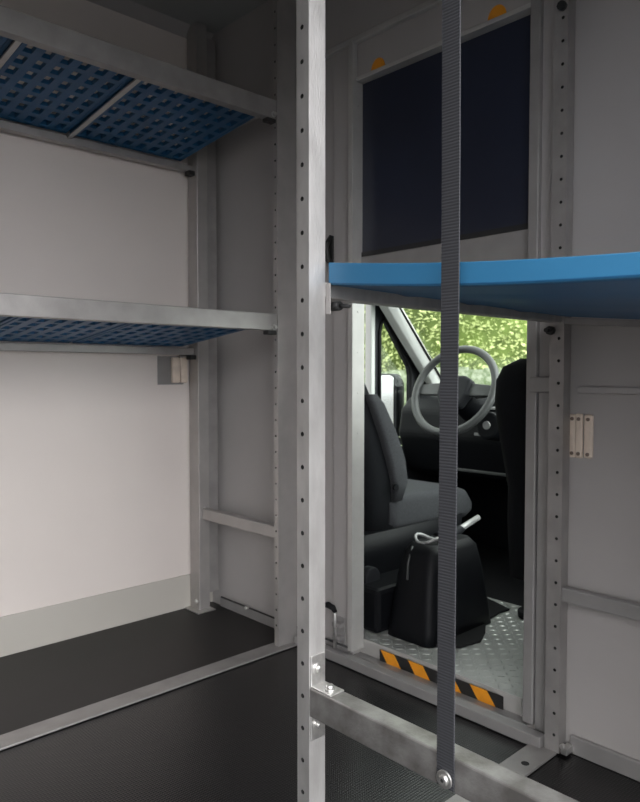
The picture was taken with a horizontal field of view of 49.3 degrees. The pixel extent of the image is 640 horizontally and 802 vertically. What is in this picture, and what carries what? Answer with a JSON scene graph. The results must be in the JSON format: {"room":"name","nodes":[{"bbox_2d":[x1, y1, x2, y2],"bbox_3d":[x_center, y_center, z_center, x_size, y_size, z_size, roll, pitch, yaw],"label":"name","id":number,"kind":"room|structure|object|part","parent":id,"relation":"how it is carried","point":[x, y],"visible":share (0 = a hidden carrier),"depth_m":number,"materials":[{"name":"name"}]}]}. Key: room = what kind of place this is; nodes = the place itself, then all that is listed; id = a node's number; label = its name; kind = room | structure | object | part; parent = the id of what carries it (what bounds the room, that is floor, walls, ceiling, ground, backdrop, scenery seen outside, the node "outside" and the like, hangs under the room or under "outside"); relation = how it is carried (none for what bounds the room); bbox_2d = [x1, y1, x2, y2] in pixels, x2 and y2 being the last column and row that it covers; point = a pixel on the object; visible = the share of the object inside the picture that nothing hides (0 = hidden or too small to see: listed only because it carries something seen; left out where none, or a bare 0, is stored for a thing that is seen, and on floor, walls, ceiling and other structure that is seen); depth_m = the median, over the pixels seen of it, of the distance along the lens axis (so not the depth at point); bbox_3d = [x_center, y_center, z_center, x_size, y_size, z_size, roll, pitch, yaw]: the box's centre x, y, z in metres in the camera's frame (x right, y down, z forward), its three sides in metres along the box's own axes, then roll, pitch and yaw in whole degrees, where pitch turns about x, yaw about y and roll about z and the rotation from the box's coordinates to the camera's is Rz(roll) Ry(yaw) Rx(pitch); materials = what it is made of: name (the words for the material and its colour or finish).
{"room":"vehicle interior","nodes":[
{"label":"vehicle interior","id":0,"kind":"room"},
{"bbox_2d":[0,0,190,616],"bbox_3d":[-1.903,-0.238,1.245,4.135,2.110,0.030,-2,3,-43],"label":"wall","id":1,"kind":"structure","parent":0,"point":[95,452],"depth_m":2.30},
{"bbox_2d":[0,574,212,656],"bbox_3d":[-1.869,0.754,1.290,3.995,0.125,0.006,-2,3,-43],"label":"baseboard","id":2,"kind":"structure","parent":1,"relation":"attached to","point":[26,630],"depth_m":2.32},
{"bbox_2d":[87,0,213,39],"bbox_3d":[-1.859,-1.274,1.202,3.995,0.035,0.035,-2,3,-43],"label":"trim","id":3,"kind":"structure","parent":1,"relation":"attached to","point":[129,8],"depth_m":2.39,"materials":[{"name":"grey metal"}]},
{"bbox_2d":[157,355,187,384],"bbox_3d":[-0.526,-0.118,2.502,0.117,0.118,0.024,-2,3,-43],"label":"hinge","id":4,"kind":"object","parent":1,"relation":"attached to","point":[171,370],"visible":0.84,"depth_m":2.50,"materials":[{"name":"grey metal"}]},
{"bbox_2d":[130,0,267,33],"bbox_3d":[-1.221,-1.279,0.476,4.135,0.030,2.025,-2,3,-43],"label":"ceiling","id":5,"kind":"structure","parent":0,"point":[216,15],"depth_m":2.38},
{"bbox_2d":[0,602,639,801],"bbox_3d":[-1.236,0.858,0.544,4.095,0.033,2.025,-2,3,-43],"label":"floor","id":6,"kind":"structure","parent":0,"point":[230,735],"depth_m":1.69,"materials":[{"name":"black rubber"}]},
{"bbox_2d":[0,0,296,750],"bbox_3d":[-1.574,-0.235,1.148,3.682,2.108,0.550,-2,3,-43],"label":"shelf rack","id":7,"kind":"object","parent":6,"relation":"on","point":[199,81],"visible":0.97,"depth_m":2.18,"materials":[{"name":"metal"}]},
{"bbox_2d":[0,36,11,54],"bbox_3d":[-0.979,-0.859,1.702,0.302,0.079,0.461,-2,3,-43],"label":"tray","id":8,"kind":"object","parent":7,"relation":"on","point":[4,42],"visible":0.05,"depth_m":1.67,"materials":[{"name":"blue plastic"}]},
{"bbox_2d":[0,317,124,342],"bbox_3d":[-0.750,-0.217,1.941,0.303,0.088,0.461,-2,3,-43],"label":"tray","id":9,"kind":"object","parent":7,"relation":"on","point":[11,328],"visible":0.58,"depth_m":1.95,"materials":[{"name":"blue plastic"}]},
{"bbox_2d":[0,40,131,133],"bbox_3d":[-0.750,-0.868,1.916,0.303,0.079,0.461,-2,3,-43],"label":"panel","id":10,"kind":"object","parent":7,"relation":"on","point":[11,110],"visible":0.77,"depth_m":1.91,"materials":[{"name":"blue plastic"}]},
{"bbox_3d":[-1.777,-0.785,1.279,3.594,0.024,0.030,-2,3,-43],"label":"rail","id":11,"kind":"part","parent":7,"relation":"part of","materials":[{"name":"metal"}]},
{"bbox_3d":[-1.777,-0.133,1.304,3.594,0.025,0.030,-2,3,-43],"label":"rail","id":12,"kind":"part","parent":7,"relation":"part of","materials":[{"name":"metal"}]},
{"bbox_3d":[-1.451,-0.844,0.921,3.584,0.057,0.030,-2,3,-43],"label":"rail","id":13,"kind":"part","parent":7,"relation":"part of","materials":[{"name":"metal"}]},
{"bbox_3d":[-1.451,-0.197,0.946,3.584,0.052,0.030,-2,3,-43],"label":"rail","id":14,"kind":"part","parent":7,"relation":"part of","materials":[{"name":"metal"}]},
{"bbox_2d":[72,323,242,346],"bbox_3d":[-0.485,-0.227,2.189,0.405,0.088,0.461,-2,3,-43],"label":"tray","id":15,"kind":"object","parent":7,"relation":"on","point":[127,333],"visible":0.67,"depth_m":2.20,"materials":[{"name":"blue plastic"}]},
{"bbox_2d":[69,78,254,160],"bbox_3d":[-0.485,-0.877,2.164,0.405,0.079,0.461,-2,3,-43],"label":"panel","id":16,"kind":"object","parent":7,"relation":"on","point":[231,120],"visible":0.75,"depth_m":2.16,"materials":[{"name":"blue plastic"}]},
{"bbox_3d":[-0.442,-0.289,2.536,0.045,2.106,0.060,-2,3,-43],"label":"post","id":17,"kind":"part","parent":7,"relation":"part of","materials":[{"name":"metal"}]},
{"bbox_3d":[-0.441,0.762,2.561,0.075,0.004,0.095,-2,3,-43],"label":"foot plate","id":18,"kind":"part","parent":7,"relation":"part of","materials":[{"name":"metal"}]},
{"bbox_3d":[-0.109,-0.277,2.190,0.077,2.105,0.020,-2,3,-43],"label":"post","id":19,"kind":"part","parent":7,"relation":"part of","materials":[{"name":"metal"}]},
{"bbox_2d":[297,0,639,801],"bbox_3d":[0.428,-0.234,1.128,0.789,2.108,0.583,-2,3,-43],"label":"shelf rack","id":20,"kind":"object","parent":6,"relation":"on","point":[320,703],"visible":0.94,"depth_m":1.06,"materials":[{"name":"metal"}]},
{"bbox_3d":[-0.013,-0.233,1.047,0.033,2.105,0.027,-2,3,-43],"label":"post","id":21,"kind":"part","parent":20,"relation":"part of","materials":[{"name":"metal"}]},
{"bbox_3d":[0.263,-0.177,1.308,0.724,0.024,0.027,-2,3,-43],"label":"rail","id":22,"kind":"part","parent":20,"relation":"part of","materials":[{"name":"metal"}]},
{"bbox_3d":[0.173,0.462,0.873,0.032,0.044,0.521,-2,3,-43],"label":"cross rail","id":23,"kind":"part","parent":20,"relation":"part of","materials":[{"name":"metal"}]},
{"bbox_2d":[436,0,460,791],"bbox_3d":[0.154,-0.398,0.830,0.010,1.758,0.028,-2,3,-43],"label":"strap","id":24,"kind":"object","parent":20,"relation":"hanging from","point":[451,9],"visible":1,"depth_m":0.84,"materials":[{"name":"fabric"}]},
{"bbox_2d":[436,769,451,789],"bbox_3d":[0.154,0.469,0.863,0.002,0.023,0.023,-2,3,-43],"label":"bolt","id":25,"kind":"object","parent":24,"relation":"in","point":[444,776],"depth_m":0.86,"materials":[{"name":"metal"}]},
{"bbox_2d":[328,252,639,318],"bbox_3d":[0.449,-0.166,1.109,0.717,0.090,0.510,-2,3,-43],"label":"shelf","id":26,"kind":"object","parent":20,"relation":"on","point":[604,285],"visible":0.94,"depth_m":0.91,"materials":[{"name":"blue plastic"}]},
{"bbox_3d":[0.540,-0.253,1.562,0.032,2.104,0.035,-2,3,-43],"label":"post","id":27,"kind":"part","parent":20,"relation":"part of","materials":[{"name":"metal"}]},
{"bbox_3d":[0.557,0.785,1.579,0.039,0.028,0.015,-2,3,-43],"label":"foot plate","id":28,"kind":"part","parent":20,"relation":"part of","materials":[{"name":"metal"}]},
{"bbox_3d":[0.727,-0.147,1.365,0.030,0.060,0.515,-2,3,-43],"label":"rail","id":29,"kind":"part","parent":20,"relation":"part of","materials":[{"name":"metal"}]},
{"bbox_2d":[212,0,639,760],"bbox_3d":[0.270,-0.253,1.913,0.030,2.130,1.965,-2,3,-43],"label":"wall","id":30,"kind":"structure","parent":0,"point":[603,673],"depth_m":1.59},
{"bbox_2d":[221,596,347,648],"bbox_3d":[-0.141,0.737,2.350,0.007,0.007,0.660,-2,3,-43],"label":"trim","id":31,"kind":"structure","parent":30,"relation":"attached to","point":[327,639],"depth_m":2.41,"materials":[{"name":"black metal"}]},
{"bbox_2d":[220,597,349,653],"bbox_3d":[-0.140,0.758,2.359,0.012,0.035,0.670,-2,3,-43],"label":"baseboard","id":32,"kind":"structure","parent":30,"relation":"attached to","point":[249,613],"depth_m":2.45,"materials":[{"name":"grey metal"}]},
{"bbox_2d":[325,235,333,264],"bbox_3d":[0.025,-0.453,2.115,0.031,0.103,0.021,-1,2,-15],"label":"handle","id":33,"kind":"object","parent":30,"relation":"attached to","point":[329,243],"visible":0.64,"depth_m":2.11,"materials":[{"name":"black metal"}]},
{"bbox_2d":[325,602,344,648],"bbox_3d":[0.044,0.695,2.135,0.073,0.162,0.034,1,2,25],"label":"latch","id":34,"kind":"object","parent":30,"relation":"attached to","point":[338,623],"visible":0.94,"depth_m":2.12,"materials":[{"name":"metal"}]},
{"bbox_3d":[0.035,0.699,2.132,0.033,0.155,0.010,1,3,29],"label":"rod","id":35,"kind":"part","parent":34,"relation":"part of","materials":[{"name":"metal"}]},
{"bbox_3d":[0.061,0.699,2.135,0.004,0.080,0.044,-2,3,-43],"label":"plate","id":36,"kind":"part","parent":34,"relation":"part of","materials":[{"name":"grey metal"}]},
{"bbox_2d":[333,48,348,645],"bbox_3d":[0.069,-0.152,2.104,0.008,1.792,0.077,-2,3,-43],"label":"trim","id":37,"kind":"structure","parent":30,"relation":"attached to","point":[340,59],"depth_m":2.10,"materials":[{"name":"grey metal"}]},
{"bbox_2d":[348,40,363,651],"bbox_3d":[0.108,-0.148,2.073,0.052,1.797,0.020,-2,3,-43],"label":"trim","id":38,"kind":"structure","parent":30,"relation":"attached to","point":[355,89],"depth_m":2.06,"materials":[{"name":"metal"}]},
{"bbox_2d":[371,57,384,70],"bbox_3d":[0.164,-0.955,1.971,0.002,0.030,0.052,-2,3,-43],"label":"marker","id":39,"kind":"object","parent":30,"relation":"attached to","point":[378,62],"visible":1,"depth_m":1.97,"materials":[{"name":"orange plastic"}]},
{"bbox_2d":[325,0,441,59],"bbox_3d":[0.244,-1.041,1.875,0.018,0.018,0.860,-2,3,-43],"label":"trim","id":40,"kind":"structure","parent":30,"relation":"attached to","point":[430,4],"depth_m":1.93,"materials":[{"name":"metal"}]},
{"bbox_2d":[294,635,544,747],"bbox_3d":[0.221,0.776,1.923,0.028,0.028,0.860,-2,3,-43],"label":"trim","id":41,"kind":"structure","parent":30,"relation":"attached to","point":[526,735],"depth_m":1.83,"materials":[{"name":"grey metal"}]},
{"bbox_2d":[360,638,521,715],"bbox_3d":[0.295,0.760,1.951,0.008,0.062,0.600,-2,3,-43],"label":"trim","id":42,"kind":"structure","parent":30,"relation":"attached to","point":[512,703],"depth_m":1.86,"materials":[{"name":"metal"}]},
{"bbox_2d":[380,649,502,709],"bbox_3d":[0.320,0.759,1.916,0.002,0.034,0.419,-2,3,-43],"label":"tape","id":43,"kind":"object","parent":42,"relation":"attached to","point":[485,696],"visible":0.84,"depth_m":1.92,"materials":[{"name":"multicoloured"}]},
{"bbox_2d":[356,2,530,83],"bbox_3d":[0.309,-0.928,1.834,0.035,0.012,0.564,-2,3,-43],"label":"trim","id":44,"kind":"structure","parent":30,"relation":"attached to","point":[525,10],"depth_m":1.81,"materials":[{"name":"metal"}]},
{"bbox_2d":[357,0,530,76],"bbox_3d":[0.314,-0.986,1.832,0.028,0.104,0.569,-2,3,-43],"label":"trim","id":45,"kind":"structure","parent":30,"relation":"attached to","point":[424,30],"depth_m":1.87,"materials":[{"name":"grey metal"}]},
{"bbox_2d":[361,229,527,262],"bbox_3d":[0.320,-0.365,1.865,0.016,0.107,0.564,-2,3,-43],"label":"trim","id":46,"kind":"structure","parent":30,"relation":"attached to","point":[513,245],"depth_m":1.77,"materials":[{"name":"grey metal"}]},
{"bbox_2d":[361,15,530,256],"bbox_3d":[0.320,-0.673,1.853,0.012,0.510,0.564,-2,3,-43],"label":"panel","id":47,"kind":"object","parent":30,"relation":"attached to","point":[402,195],"visible":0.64,"depth_m":1.85,"materials":[{"name":"black metal"}]},
{"bbox_2d":[488,4,505,19],"bbox_3d":[0.429,-0.944,1.689,0.002,0.030,0.052,-2,3,-43],"label":"marker","id":48,"kind":"object","parent":30,"relation":"attached to","point":[499,9],"visible":1,"depth_m":1.69,"materials":[{"name":"orange plastic"}]},
{"bbox_2d":[523,0,543,724],"bbox_3d":[0.512,-0.129,1.649,0.044,1.802,0.027,-2,3,-43],"label":"trim","id":49,"kind":"structure","parent":30,"relation":"attached to","point":[537,6],"depth_m":1.64,"materials":[{"name":"grey metal"}]},
{"bbox_2d":[529,376,548,392],"bbox_3d":[0.513,-0.038,1.619,0.008,0.038,0.062,-2,3,-43],"label":"tab","id":50,"kind":"object","parent":30,"relation":"attached to","point":[537,384],"visible":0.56,"depth_m":1.62,"materials":[{"name":"grey metal"}]},
{"bbox_2d":[535,393,548,732],"bbox_3d":[0.526,0.370,1.633,0.010,0.825,0.037,-2,3,-43],"label":"trim","id":51,"kind":"structure","parent":30,"relation":"attached to","point":[543,413],"depth_m":1.63,"materials":[{"name":"grey metal"}]},
{"bbox_2d":[569,413,593,458],"bbox_3d":[0.583,0.078,1.561,0.011,0.100,0.060,-2,3,-43],"label":"hinge","id":52,"kind":"object","parent":30,"relation":"attached to","point":[577,421],"visible":1,"depth_m":1.56,"materials":[{"name":"beige metal"}]},
{"bbox_2d":[570,734,639,781],"bbox_3d":[0.750,0.791,1.409,0.012,0.042,0.515,-2,3,-43],"label":"baseboard","id":53,"kind":"structure","parent":30,"relation":"attached to","point":[625,765],"depth_m":1.53,"materials":[{"name":"grey metal"}]},
{"bbox_2d":[577,386,639,394],"bbox_3d":[0.753,-0.018,1.377,0.010,0.016,0.510,-2,3,-43],"label":"trim","id":54,"kind":"structure","parent":30,"relation":"attached to","point":[581,389],"depth_m":1.51,"materials":[{"name":"grey metal"}]},
{"bbox_2d":[364,543,523,714],"bbox_3d":[0.745,0.730,2.474,1.370,0.042,1.690,-2,3,-43],"label":"floor","id":55,"kind":"structure","parent":0,"point":[496,661],"depth_m":2.09,"materials":[{"name":"silver metal"}]},
{"bbox_2d":[364,382,471,632],"bbox_3d":[0.212,0.203,2.545,0.675,1.010,0.561,-2,3,-43],"label":"seat","id":56,"kind":"object","parent":55,"relation":"on","point":[397,507],"visible":0.38,"depth_m":2.31,"materials":[{"name":"black fabric"}]},
{"bbox_3d":[0.160,0.569,2.252,0.069,0.069,0.035,-2,3,-43],"label":"recliner knob","id":57,"kind":"part","parent":56,"relation":"part of","materials":[{"name":"black plastic"}]},
{"bbox_3d":[0.038,0.169,2.438,0.274,0.605,0.425,-2,3,-43],"label":"backrest","id":58,"kind":"part","parent":56,"relation":"part of","materials":[{"name":"black fabric"}]},
{"bbox_3d":[0.189,0.564,2.594,0.597,0.285,0.438,-2,3,-43],"label":"seat","id":59,"kind":"part","parent":56,"relation":"part of","materials":[{"name":"black fabric"}]},
{"bbox_2d":[389,479,471,527],"bbox_3d":[0.258,0.374,2.652,0.470,0.140,0.434,-2,3,-43],"label":"seat cushion","id":60,"kind":"object","parent":56,"relation":"on","point":[418,507],"depth_m":2.46,"materials":[{"name":"grey fabric"}]},
{"bbox_2d":[435,598,509,647],"bbox_3d":[0.468,0.714,2.273,0.510,0.008,0.285,-2,3,-43],"label":"floor mat","id":61,"kind":"object","parent":55,"relation":"on","point":[473,636],"visible":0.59,"depth_m":2.15,"materials":[{"name":"black rubber"}]},
{"bbox_2d":[388,515,490,647],"bbox_3d":[0.401,0.554,2.227,0.388,0.330,0.178,-2,3,-43],"label":"bag","id":62,"kind":"object","parent":61,"relation":"on","point":[414,613],"visible":0.8,"depth_m":2.13,"materials":[{"name":"black plastic"}]},
{"bbox_3d":[0.275,0.495,2.135,0.009,0.098,0.046,1,3,32],"label":"edge trim","id":63,"kind":"part","parent":62,"relation":"part of","materials":[{"name":"grey leather"}]},
{"bbox_2d":[495,359,526,579],"bbox_3d":[0.826,0.309,1.930,0.674,0.845,0.521,-2,3,-43],"label":"seat","id":64,"kind":"object","parent":55,"relation":"on","point":[510,392],"visible":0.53,"depth_m":1.85,"materials":[{"name":"black fabric"}]},
{"bbox_2d":[518,606,523,619],"bbox_3d":[0.701,0.701,2.308,0.090,0.032,0.090,-2,3,-43],"label":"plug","id":65,"kind":"object","parent":55,"relation":"on","point":[520,609],"visible":0.24,"depth_m":2.30,"materials":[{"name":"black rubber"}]},
{"bbox_2d":[457,478,508,549],"bbox_3d":[1.187,0.345,2.874,0.040,0.780,1.690,-2,3,-43],"label":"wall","id":66,"kind":"structure","parent":0,"point":[489,501],"depth_m":3.28,"materials":[{"name":"black plastic"}]},
{"bbox_2d":[381,374,403,444],"bbox_3d":[0.369,0.048,3.437,0.089,0.365,0.253,-2,3,-43],"label":"mirror","id":67,"kind":"object","parent":66,"relation":"attached to","point":[392,385],"visible":0.28,"depth_m":3.40,"materials":[{"name":"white plastic"}]},
{"bbox_2d":[381,375,393,424],"bbox_3d":[0.310,0.008,3.437,0.005,0.270,0.144,-2,3,-43],"label":"mirror glass","id":68,"kind":"object","parent":67,"relation":"attached to","point":[387,381],"depth_m":3.40,"materials":[{"name":"white"}]},
{"bbox_2d":[365,304,438,482],"bbox_3d":[0.159,-0.041,3.020,1.240,1.460,0.070,-2,3,-43],"label":"door","id":69,"kind":"structure","parent":66,"relation":"in","point":[375,318],"depth_m":3.09,"materials":[{"name":"black plastic"}]},
{"bbox_3d":[0.393,-0.129,3.239,0.435,0.739,0.025,-2,3,-43],"label":"quarter frame","id":70,"kind":"part","parent":69,"relation":"part of","materials":[{"name":"black plastic"}]},
{"bbox_3d":[0.159,-0.041,3.020,1.240,1.460,0.070,-2,3,-43],"label":"door panel","id":71,"kind":"part","parent":69,"relation":"part of","materials":[{"name":"black plastic"}]},
{"bbox_2d":[399,395,507,484],"bbox_3d":[0.995,0.175,2.677,0.500,0.455,1.575,-2,3,-43],"label":"dashboard","id":72,"kind":"object","parent":66,"relation":"attached to","point":[478,458],"visible":0.21,"depth_m":3.01,"materials":[{"name":"black plastic"}]},
{"bbox_2d":[379,306,439,383],"bbox_3d":[0.845,-0.381,2.520,0.836,0.782,1.623,-2,3,-43],"label":"pillar","id":73,"kind":"structure","parent":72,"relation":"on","point":[397,318],"depth_m":3.13,"materials":[{"name":"grey plastic"}]},
{"bbox_2d":[458,397,499,441],"bbox_3d":[0.634,0.041,2.850,0.244,0.240,0.336,-2,3,-43],"label":"column","id":74,"kind":"structure","parent":72,"relation":"attached to","point":[487,428],"depth_m":2.73,"materials":[{"name":"black plastic"}]},
{"bbox_2d":[411,346,498,435],"bbox_3d":[0.526,-0.042,2.747,0.176,0.357,0.398,-2,3,-43],"label":"steering wheel","id":75,"kind":"object","parent":74,"relation":"attached to","point":[467,388],"visible":0.73,"depth_m":2.71,"materials":[{"name":"grey plastic"}]},
{"bbox_3d":[0.000,1.839,0.070,80.000,0.050,80.000,-2,3,-43],"label":"ground","id":76,"kind":"structure","parent":0,"visible":0},
{"bbox_2d":[364,367,500,445],"bbox_3d":[1.454,0.557,7.691,10.200,1.928,0.300,0,2,10],"label":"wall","id":77,"kind":"structure","parent":76,"relation":"on","point":[479,376],"depth_m":7.48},
{"bbox_2d":[364,304,526,371],"bbox_3d":[1.455,-1.148,8.181,13.170,5.359,1.394,0,2,10],"label":"trees","id":78,"kind":"object","parent":76,"relation":"on","point":[505,340],"visible":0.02,"depth_m":7.94,"materials":[{"name":"green plant"}]}
]}

